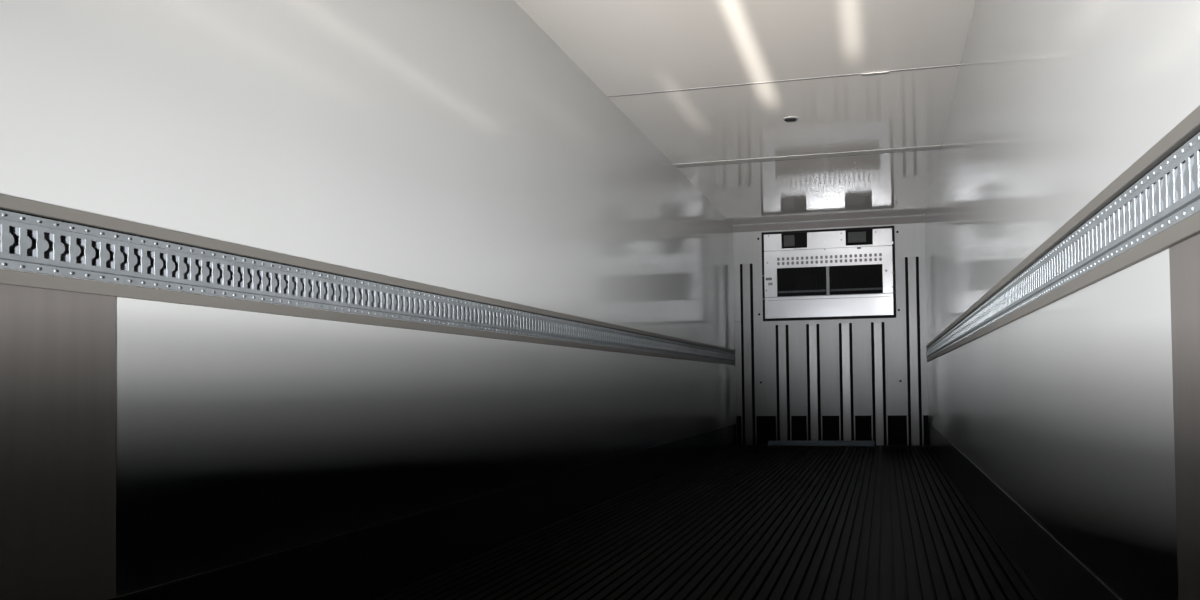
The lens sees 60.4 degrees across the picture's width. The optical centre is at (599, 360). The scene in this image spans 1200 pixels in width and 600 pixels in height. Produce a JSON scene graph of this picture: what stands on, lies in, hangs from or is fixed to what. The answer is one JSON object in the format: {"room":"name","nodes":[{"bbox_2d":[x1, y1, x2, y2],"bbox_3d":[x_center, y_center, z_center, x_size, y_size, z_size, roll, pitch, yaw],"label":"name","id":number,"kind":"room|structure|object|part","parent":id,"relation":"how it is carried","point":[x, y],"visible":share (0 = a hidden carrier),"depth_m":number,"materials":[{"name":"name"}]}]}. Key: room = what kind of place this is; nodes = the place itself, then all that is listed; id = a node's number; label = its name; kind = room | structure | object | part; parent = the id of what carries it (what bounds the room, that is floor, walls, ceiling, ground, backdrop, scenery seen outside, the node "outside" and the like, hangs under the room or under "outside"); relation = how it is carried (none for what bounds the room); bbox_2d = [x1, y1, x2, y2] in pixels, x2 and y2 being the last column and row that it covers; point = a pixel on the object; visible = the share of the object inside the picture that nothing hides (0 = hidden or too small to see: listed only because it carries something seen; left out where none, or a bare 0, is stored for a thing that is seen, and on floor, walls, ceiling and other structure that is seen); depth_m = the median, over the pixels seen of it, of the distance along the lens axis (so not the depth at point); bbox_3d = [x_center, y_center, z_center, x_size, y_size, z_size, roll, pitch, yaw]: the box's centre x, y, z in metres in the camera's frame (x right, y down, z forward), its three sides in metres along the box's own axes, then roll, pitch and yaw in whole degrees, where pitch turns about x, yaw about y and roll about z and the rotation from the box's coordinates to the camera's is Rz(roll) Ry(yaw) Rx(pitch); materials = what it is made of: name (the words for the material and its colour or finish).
{"room":"cargo space","nodes":[
{"label":"cargo space","id":0,"kind":"room"},
{"bbox_2d":[0,0,736,596],"bbox_3d":[-0.189,-0.487,6.792,0.080,2.962,14.969,-1,-1,15],"label":"wall","id":1,"kind":"structure","parent":0,"point":[455,145],"depth_m":3.91,"materials":[{"name":"white metal"}]},
{"bbox_2d":[0,284,115,599],"bbox_3d":[-1.699,0.192,1.121,0.002,0.785,3.262,-1,-1,15],"label":"wall plate","id":2,"kind":"object","parent":1,"relation":"attached to","point":[58,348],"visible":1,"depth_m":2.50,"materials":[{"name":"metal"}]},
{"bbox_2d":[0,194,735,364],"bbox_3d":[0.150,-0.159,7.808,0.020,0.203,12.446,-1,-1,15],"label":"rail","id":3,"kind":"object","parent":1,"relation":"attached to","point":[37,237],"visible":1,"depth_m":3.26,"materials":[{"name":"metal"}]},
{"bbox_2d":[109,424,736,599],"bbox_3d":[-0.145,0.847,6.699,0.002,0.288,14.869,-1,-1,15],"label":"baseboard","id":4,"kind":"structure","parent":1,"relation":"attached to","point":[373,562],"depth_m":4.49,"materials":[{"name":"black metal"}]},
{"bbox_2d":[374,445,1034,599],"bbox_3d":[1.059,1.009,6.415,2.630,0.080,14.969,-1,-1,15],"label":"floor","id":5,"kind":"structure","parent":0,"point":[738,522],"depth_m":5.39,"materials":[{"name":"black metal"}]},
{"bbox_2d":[768,440,874,445],"bbox_3d":[2.869,1.083,13.396,1.360,0.072,0.070,-1,-1,15],"label":"bar","id":6,"kind":"object","parent":5,"relation":"on","point":[770,442],"visible":1,"depth_m":13.37,"materials":[{"name":"grey metal"}]},
{"bbox_2d":[514,0,974,224],"bbox_3d":[1.020,-2.031,6.490,2.630,0.080,14.969,-1,-1,15],"label":"ceiling","id":7,"kind":"structure","parent":0,"point":[625,47],"depth_m":7.41,"materials":[{"name":"white metal"}]},
{"bbox_2d":[607,65,959,96],"bbox_3d":[1.246,-1.973,7.303,2.470,0.003,0.015,-1,-1,15],"label":"trim","id":8,"kind":"structure","parent":7,"relation":"attached to","point":[950,65],"depth_m":7.30,"materials":[{"name":"white metal"}]},
{"bbox_2d":[783,117,797,121],"bbox_3d":[1.540,-1.946,8.338,0.124,0.012,0.124,-1,-1,15],"label":"ceiling sensor","id":9,"kind":"object","parent":7,"relation":"attached to","point":[788,119],"visible":1,"depth_m":8.32,"materials":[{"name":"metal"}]},
{"bbox_2d":[673,145,940,166],"bbox_3d":[1.920,-1.921,9.742,2.470,0.002,0.140,-1,-1,15],"label":"trim","id":10,"kind":"structure","parent":7,"relation":"attached to","point":[939,146],"depth_m":9.72,"materials":[{"name":"white metal"}]},
{"bbox_2d":[861,71,888,74],"bbox_3d":[1.901,-1.982,7.122,0.186,0.005,0.033,-1,-1,15],"label":"joint cover","id":11,"kind":"object","parent":7,"relation":"attached to","point":[884,71],"visible":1,"depth_m":7.12,"materials":[{"name":"metal"}]},
{"bbox_2d":[733,223,928,445],"bbox_3d":[3.014,-0.359,13.594,2.470,2.962,0.068,-1,-1,15],"label":"wall","id":12,"kind":"structure","parent":0,"point":[910,238],"depth_m":13.55,"materials":[{"name":"white metal"}]},
{"bbox_2d":[740,264,756,444],"bbox_3d":[1.984,-0.079,13.846,0.202,2.436,0.038,-1,-1,15],"label":"post","id":13,"kind":"object","parent":12,"relation":"attached to","point":[748,418],"visible":1,"depth_m":13.83,"materials":[{"name":"metal"}]},
{"bbox_2d":[775,325,791,439],"bbox_3d":[2.434,0.330,13.713,0.202,1.600,0.038,-1,-1,15],"label":"post","id":14,"kind":"object","parent":12,"relation":"attached to","point":[783,418],"visible":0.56,"depth_m":13.70,"materials":[{"name":"metal"}]},
{"bbox_2d":[806,324,822,440],"bbox_3d":[2.822,0.322,13.606,0.202,1.600,0.038,-1,-1,15],"label":"post","id":15,"kind":"object","parent":12,"relation":"attached to","point":[814,418],"visible":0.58,"depth_m":13.59,"materials":[{"name":"metal"}]},
{"bbox_2d":[757,226,899,320],"bbox_3d":[2.986,-1.128,13.556,1.829,1.193,0.068,-1,-1,15],"label":"refrigeration unit","id":16,"kind":"object","parent":12,"relation":"attached to","point":[830,268],"visible":1,"depth_m":13.54,"materials":[{"name":"white metal"}]},
{"bbox_2d":[777,267,826,296],"bbox_3d":[2.673,-1.037,13.657,0.640,0.378,0.033,-1,-1,15],"label":"grille","id":17,"kind":"object","parent":16,"relation":"attached to","point":[791,281],"depth_m":13.65,"materials":[{"name":"metal"}]},
{"bbox_3d":[2.988,-1.579,13.567,1.646,0.222,0.052,-1,-1,15],"label":"panel","id":18,"kind":"part","parent":16,"relation":"part of","materials":[{"name":"white metal"}]},
{"bbox_3d":[2.993,-1.159,13.556,1.649,0.612,0.052,-1,-1,15],"label":"panel","id":19,"kind":"part","parent":16,"relation":"part of","materials":[{"name":"white metal"}]},
{"bbox_2d":[829,264,882,294],"bbox_3d":[3.345,-1.050,13.472,0.674,0.378,0.033,-1,-1,15],"label":"grille","id":20,"kind":"object","parent":16,"relation":"attached to","point":[844,279],"depth_m":13.47,"materials":[{"name":"metal"}]},
{"bbox_2d":[733,215,924,232],"bbox_3d":[2.987,-1.788,13.598,2.470,0.082,0.012,-1,-1,15],"label":"trim","id":21,"kind":"structure","parent":12,"relation":"attached to","point":[921,219],"depth_m":13.58,"materials":[{"name":"grey metal"}]},
{"bbox_2d":[839,323,854,440],"bbox_3d":[3.226,0.314,13.495,0.202,1.602,0.038,-1,-1,15],"label":"post","id":22,"kind":"object","parent":12,"relation":"attached to","point":[846,418],"visible":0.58,"depth_m":13.48,"materials":[{"name":"metal"}]},
{"bbox_2d":[871,322,887,445],"bbox_3d":[3.621,0.306,13.386,0.202,1.602,0.038,-1,-1,15],"label":"post","id":23,"kind":"object","parent":12,"relation":"attached to","point":[879,420],"visible":0.88,"depth_m":13.37,"materials":[{"name":"metal"}]},
{"bbox_2d":[905,257,923,445],"bbox_3d":[4.040,-0.117,13.279,0.202,2.432,0.038,-1,-1,15],"label":"post","id":24,"kind":"object","parent":12,"relation":"attached to","point":[915,433],"visible":1,"depth_m":13.27,"materials":[{"name":"metal"}]},
{"bbox_2d":[924,0,1199,599],"bbox_3d":[2.269,-0.535,6.113,0.080,2.962,14.969,-1,-1,15],"label":"wall","id":25,"kind":"structure","parent":0,"point":[1066,406],"depth_m":3.10,"materials":[{"name":"white metal"}]},
{"bbox_2d":[929,423,1119,599],"bbox_3d":[2.233,0.796,6.043,0.002,0.298,14.869,-1,-1,15],"label":"baseboard","id":26,"kind":"structure","parent":25,"relation":"attached to","point":[1045,567],"depth_m":4.22,"materials":[{"name":"black metal"}]},
{"bbox_2d":[926,105,1199,361],"bbox_3d":[2.511,-0.205,7.157,0.020,0.203,12.446,-1,-1,15],"label":"rail","id":27,"kind":"object","parent":25,"relation":"attached to","point":[1153,206],"visible":1,"depth_m":2.42,"materials":[{"name":"metal"}]},
{"bbox_3d":[2.517,-0.206,7.155,0.008,0.084,12.446,-1,-1,15],"label":"plate","id":28,"kind":"part","parent":27,"relation":"part of","materials":[{"name":"metal"}]},
{"bbox_2d":[1169,234,1199,599],"bbox_3d":[0.670,0.140,0.427,0.002,0.775,3.185,-1,-1,15],"label":"wall plate","id":29,"kind":"object","parent":25,"relation":"attached to","point":[1184,257],"visible":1,"depth_m":1.88,"materials":[{"name":"metal"}]}
]}

